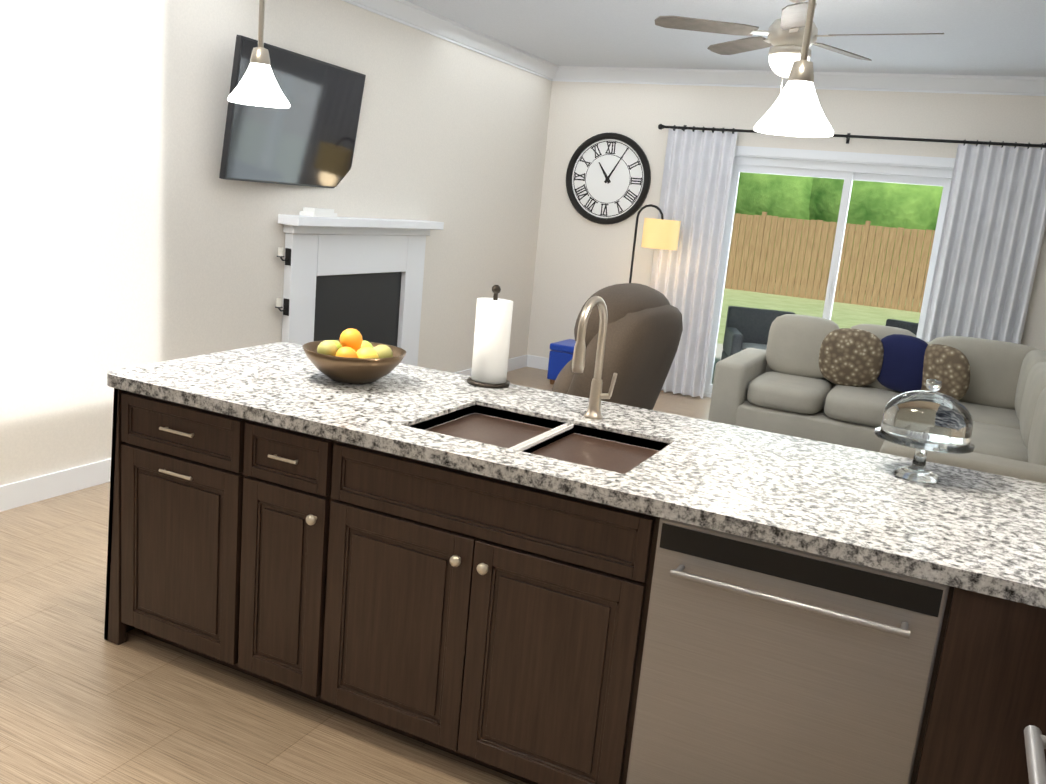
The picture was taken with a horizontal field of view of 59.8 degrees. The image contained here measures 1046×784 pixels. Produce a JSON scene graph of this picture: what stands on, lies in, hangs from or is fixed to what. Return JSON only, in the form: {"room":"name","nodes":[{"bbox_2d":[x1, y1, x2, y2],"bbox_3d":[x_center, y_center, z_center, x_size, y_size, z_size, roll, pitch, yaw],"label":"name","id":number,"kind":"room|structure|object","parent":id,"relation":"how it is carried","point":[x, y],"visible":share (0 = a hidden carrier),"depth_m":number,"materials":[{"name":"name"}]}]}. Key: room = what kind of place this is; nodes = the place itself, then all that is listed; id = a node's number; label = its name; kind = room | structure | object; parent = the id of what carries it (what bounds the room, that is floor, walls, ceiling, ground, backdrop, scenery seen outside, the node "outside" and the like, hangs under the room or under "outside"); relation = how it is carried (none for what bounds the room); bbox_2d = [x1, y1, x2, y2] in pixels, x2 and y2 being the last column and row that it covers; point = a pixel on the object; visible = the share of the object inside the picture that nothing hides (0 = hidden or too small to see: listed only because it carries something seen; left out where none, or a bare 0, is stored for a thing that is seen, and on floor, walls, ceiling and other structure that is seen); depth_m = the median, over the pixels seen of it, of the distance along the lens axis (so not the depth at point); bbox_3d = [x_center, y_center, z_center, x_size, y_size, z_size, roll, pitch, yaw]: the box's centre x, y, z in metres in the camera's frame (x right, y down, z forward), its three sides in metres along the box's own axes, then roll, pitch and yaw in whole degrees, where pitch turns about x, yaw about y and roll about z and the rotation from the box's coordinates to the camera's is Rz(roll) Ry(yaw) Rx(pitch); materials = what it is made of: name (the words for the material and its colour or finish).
{"room":"kitchen","nodes":[
{"label":"kitchen","id":0,"kind":"room"},
{"bbox_2d":[0,0,551,485],"bbox_3d":[-1.134,-1.216,6.144,0.220,2.750,6.000,11,13,25],"label":"wall","id":1,"kind":"structure","parent":0,"point":[136,228],"depth_m":4.65,"materials":[{"name":"beige paint"}]},
{"bbox_2d":[0,458,110,511],"bbox_3d":[-2.004,0.371,4.636,0.015,0.114,2.099,11,13,25],"label":"baseboard","id":2,"kind":"structure","parent":1,"relation":"attached to","point":[36,489],"depth_m":4.24,"materials":[{"name":"white"}]},
{"bbox_2d":[219,35,365,187],"bbox_3d":[-1.301,-1.557,5.238,0.149,0.718,1.240,9,12,19],"label":"tv","id":3,"kind":"object","parent":1,"relation":"attached to","point":[307,137],"visible":0.88,"depth_m":5.17,"materials":[{"name":"black"}]},
{"bbox_2d":[342,0,557,80],"bbox_3d":[-0.940,-2.450,5.677,0.096,0.118,5.698,11,13,25],"label":"crown molding","id":4,"kind":"structure","parent":1,"relation":"attached to","point":[407,13],"depth_m":6.60,"materials":[{"name":"white"}]},
{"bbox_2d":[454,355,527,375],"bbox_3d":[-0.399,-0.159,7.871,0.015,0.114,1.999,11,13,25],"label":"baseboard","id":5,"kind":"structure","parent":1,"relation":"attached to","point":[519,362],"depth_m":8.50,"materials":[{"name":"white"}]},
{"bbox_2d":[0,367,710,783],"bbox_3d":[-0.674,0.819,3.655,6.500,0.120,10.600,11,13,25],"label":"floor","id":6,"kind":"structure","parent":0,"point":[82,701],"depth_m":2.69,"materials":[{"name":"wood"}]},
{"bbox_2d":[104,356,383,660],"bbox_3d":[-0.945,0.409,3.056,0.634,0.873,0.590,11,13,25],"label":"base cabinet","id":7,"kind":"object","parent":6,"relation":"on","point":[159,577],"depth_m":2.83,"materials":[{"name":"brown wood"}]},
{"bbox_2d":[212,380,419,691],"bbox_3d":[-0.579,0.479,2.884,0.443,0.873,0.585,11,13,25],"label":"base cabinet","id":8,"kind":"object","parent":6,"relation":"on","point":[256,482],"depth_m":2.67,"materials":[{"name":"brown wood"}]},
{"bbox_2d":[278,214,443,365],"bbox_3d":[-1.066,-0.487,6.128,0.158,1.344,1.620,11,13,25],"label":"fireplace mantel","id":9,"kind":"object","parent":6,"relation":"on","point":[363,277],"visible":0.65,"depth_m":6.00,"materials":[{"name":"white wood"}]},
{"bbox_2d":[275,247,290,315],"bbox_3d":[-1.427,-0.653,5.394,0.044,0.406,0.090,11,13,25],"label":"candles","id":10,"kind":"object","parent":9,"relation":"attached to","point":[285,307],"visible":0.94,"depth_m":5.40,"materials":[{"name":"black metal"}]},
{"bbox_2d":[299,207,336,217],"bbox_3d":[-1.237,-1.088,5.505,0.110,0.049,0.220,11,13,25],"label":"books","id":11,"kind":"object","parent":9,"relation":"on","point":[315,212],"visible":0.96,"depth_m":5.44,"materials":[{"name":"white paper"}]},
{"bbox_2d":[292,396,619,783],"bbox_3d":[-0.051,0.579,2.638,0.995,0.873,0.585,11,13,25],"label":"base cabinet","id":12,"kind":"object","parent":6,"relation":"on","point":[528,584],"depth_m":2.39,"materials":[{"name":"brown wood"}]},
{"bbox_2d":[107,343,1045,603],"bbox_3d":[0.346,0.168,2.540,3.367,0.039,0.910,11,13,25],"label":"countertop","id":13,"kind":"structure","parent":12,"relation":"on","point":[848,505],"depth_m":2.25,"materials":[{"name":"white stone"}]},
{"bbox_2d":[302,328,406,383],"bbox_3d":[-0.558,-0.125,3.014,0.340,0.173,0.340,11,13,25],"label":"fruit bowl","id":14,"kind":"object","parent":13,"relation":"on","point":[350,356],"visible":1,"depth_m":2.93,"materials":[{"name":"brown wood"}]},
{"bbox_2d":[467,285,512,387],"bbox_3d":[-0.106,-0.198,3.139,0.150,0.346,0.150,11,13,25],"label":"paper towel","id":15,"kind":"object","parent":13,"relation":"on","point":[493,322],"visible":1,"depth_m":3.10,"materials":[{"name":"white paper"}]},
{"bbox_2d":[412,400,671,471],"bbox_3d":[0.040,0.226,2.589,0.668,0.204,0.438,11,13,25],"label":"sink","id":16,"kind":"object","parent":13,"relation":"in","point":[582,443],"depth_m":2.67,"materials":[{"name":"brown metal"}]},
{"bbox_2d":[572,296,616,419],"bbox_3d":[0.216,-0.094,2.698,0.096,0.381,0.219,11,13,25],"label":"faucet","id":17,"kind":"object","parent":13,"relation":"on","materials":[{"name":"silver metal"}]},
{"bbox_2d":[874,379,974,482],"bbox_3d":[1.081,0.097,2.441,0.250,0.270,0.250,11,13,25],"label":"cake stand","id":18,"kind":"object","parent":13,"relation":"on","point":[923,422],"visible":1,"depth_m":2.36,"materials":[{"name":"clear glass"}]},
{"bbox_2d":[547,339,575,383],"bbox_3d":[0.507,-0.242,8.051,0.448,0.364,0.428,11,13,25],"label":"ottoman","id":19,"kind":"object","parent":6,"relation":"on","point":[560,355],"visible":0.33,"depth_m":7.92,"materials":[{"name":"blue fabric"}]},
{"bbox_2d":[629,204,680,282],"bbox_3d":[1.006,-0.772,7.728,0.500,1.618,0.300,11,13,25],"label":"floor lamp","id":20,"kind":"object","parent":6,"relation":"on","point":[662,233],"visible":0.71,"depth_m":7.46,"materials":[{"name":"yellow fabric"}]},
{"bbox_2d":[588,512,943,783],"bbox_3d":[0.644,0.711,2.315,0.689,0.873,0.585,11,13,25],"label":"base cabinet","id":21,"kind":"object","parent":6,"relation":"on","point":[728,659],"depth_m":2.03,"materials":[{"name":"silver metal"}]},
{"bbox_2d":[622,515,949,783],"bbox_3d":[0.556,0.757,2.062,0.610,0.867,0.154,11,13,25],"label":"dishwasher","id":22,"kind":"object","parent":21,"relation":"in","point":[762,660],"depth_m":2.00,"materials":[{"name":"silver metal"}]},
{"bbox_2d":[708,314,1045,482],"bbox_3d":[2.181,0.165,5.534,2.380,0.899,3.130,11,13,25],"label":"sectional sofa","id":23,"kind":"object","parent":6,"relation":"on","point":[817,379],"visible":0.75,"depth_m":6.30,"materials":[{"name":"fabric"}]},
{"bbox_2d":[904,580,1045,783],"bbox_3d":[1.050,0.794,2.099,0.245,0.873,0.635,11,13,25],"label":"base cabinet","id":24,"kind":"object","parent":6,"relation":"on","point":[983,706],"depth_m":1.84,"materials":[{"name":"brown wood"}]},
{"bbox_2d":[1032,716,1045,783],"bbox_3d":[0.985,0.987,1.072,0.673,0.904,0.918,11,13,25],"label":"oven","id":25,"kind":"object","parent":6,"relation":"on","point":[1038,773],"depth_m":1.36,"materials":[{"name":"silver metal"}]},
{"bbox_2d":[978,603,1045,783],"bbox_3d":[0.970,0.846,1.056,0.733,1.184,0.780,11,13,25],"label":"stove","id":26,"kind":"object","parent":25,"relation":"in","point":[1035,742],"depth_m":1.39,"materials":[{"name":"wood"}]},
{"bbox_3d":[0.902,0.567,5.162,2.004,0.036,2.994,11,13,25],"label":"shag rug","id":27,"kind":"object","parent":6,"relation":"on","visible":0},
{"bbox_2d":[552,283,682,409],"bbox_3d":[0.092,0.116,3.848,0.951,1.221,0.908,11,13,25],"label":"recliner chair","id":28,"kind":"object","parent":27,"relation":"on","point":[644,329],"visible":0.25,"depth_m":3.40,"materials":[{"name":"leather"}]},
{"bbox_2d":[406,0,1045,76],"bbox_3d":[-0.416,-1.978,3.069,6.500,0.120,10.600,11,13,25],"label":"ceiling","id":29,"kind":"structure","parent":0,"point":[994,37],"depth_m":5.94,"materials":[{"name":"white paint"}]},
{"bbox_2d":[227,0,289,107],"bbox_3d":[-0.765,-1.363,2.688,0.186,0.985,0.186,11,13,25],"label":"pendant light","id":30,"kind":"object","parent":29,"relation":"hanging from","point":[257,85],"visible":1,"depth_m":2.73,"materials":[{"name":"white glass"}]},
{"bbox_2d":[754,0,833,136],"bbox_3d":[0.691,-1.101,2.077,0.186,0.985,0.186,11,13,25],"label":"pendant light","id":31,"kind":"object","parent":29,"relation":"hanging from","point":[795,109],"visible":1,"depth_m":2.12,"materials":[{"name":"white glass"}]},
{"bbox_2d":[655,0,943,93],"bbox_3d":[1.431,-1.768,4.739,1.378,0.639,1.398,11,13,25],"label":"ceiling fan","id":32,"kind":"object","parent":29,"relation":"hanging from","point":[785,34],"visible":0.79,"depth_m":4.70,"materials":[{"name":"silver metal"}]},
{"bbox_2d":[527,81,1045,357],"bbox_3d":[2.268,-1.214,7.628,5.230,2.750,0.220,11,13,25],"label":"wall","id":33,"kind":"structure","parent":0,"point":[580,261],"depth_m":7.85,"materials":[{"name":"beige paint"}]},
{"bbox_2d":[527,355,681,393],"bbox_3d":[0.751,-0.168,8.419,1.536,0.114,0.015,11,13,25],"label":"baseboard","id":34,"kind":"structure","parent":33,"relation":"attached to","point":[538,362],"depth_m":8.69,"materials":[{"name":"white"}]},
{"bbox_2d":[566,133,650,223],"bbox_3d":[0.751,-1.902,8.115,0.800,0.800,0.045,11,13,25],"label":"wall clock","id":35,"kind":"object","parent":33,"relation":"attached to","point":[608,178],"visible":0.98,"depth_m":8.12,"materials":[{"name":"black"}]},
{"bbox_2d":[558,66,1045,95],"bbox_3d":[2.307,-2.475,7.223,4.410,0.118,0.096,11,13,25],"label":"crown molding","id":36,"kind":"structure","parent":33,"relation":"attached to","point":[928,83],"depth_m":7.16,"materials":[{"name":"white"}]},
{"bbox_2d":[690,146,954,397],"bbox_3d":[2.462,-0.875,7.543,2.000,2.160,0.178,11,13,25],"label":"sliding glass door","id":37,"kind":"structure","parent":33,"relation":"in","point":[848,167],"depth_m":7.38,"materials":[{"name":"white"}]},
{"bbox_2d":[650,124,1045,398],"bbox_3d":[2.469,-0.919,7.372,3.148,2.293,0.142,11,13,25],"label":"curtains","id":38,"kind":"object","parent":33,"relation":"attached to","point":[992,233],"visible":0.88,"depth_m":6.96,"materials":[{"name":"white fabric"}]},
{"label":"outside","id":39,"kind":"structure","parent":0,"visible":0},
{"bbox_2d":[717,279,923,343],"bbox_3d":[12.986,-2.171,24.725,60.000,0.200,39.770,11,13,25],"label":"ground","id":40,"kind":"structure","parent":39,"point":[847,311],"depth_m":19.51,"materials":[{"name":"green plant"}]},
{"bbox_2d":[712,343,723,383],"bbox_3d":[3.122,-0.076,9.771,6.500,0.050,3.960,11,13,25],"label":"patio slab","id":41,"kind":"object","parent":40,"relation":"on","point":[719,349],"depth_m":11.10,"materials":[{"name":"grey concrete"}]},
{"bbox_2d":[721,306,794,359],"label":"patio chairs","id":42,"kind":"object","parent":41,"relation":"on","point":[743,323],"depth_m":8.85,"materials":[{"name":"wicker"}]},
{"bbox_2d":[886,319,918,334],"label":"patio chairs","id":43,"kind":"object","parent":41,"relation":"on","point":[901,324],"depth_m":8.94,"materials":[{"name":"wicker"}]},
{"bbox_2d":[725,212,934,312],"bbox_3d":[8.131,-2.998,21.271,38.090,1.950,0.120,11,13,25],"label":"fence","id":44,"kind":"object","parent":40,"relation":"on","point":[763,225],"depth_m":21.62,"materials":[{"name":"brown wood"}]},
{"bbox_2d":[728,172,942,297],"bbox_3d":[11.981,-11.498,24.896,43.449,17.923,10.243,11,13,25],"label":"trees","id":45,"kind":"object","parent":40,"relation":"on","point":[883,196],"depth_m":23.30,"materials":[{"name":"green plant"}]}
]}

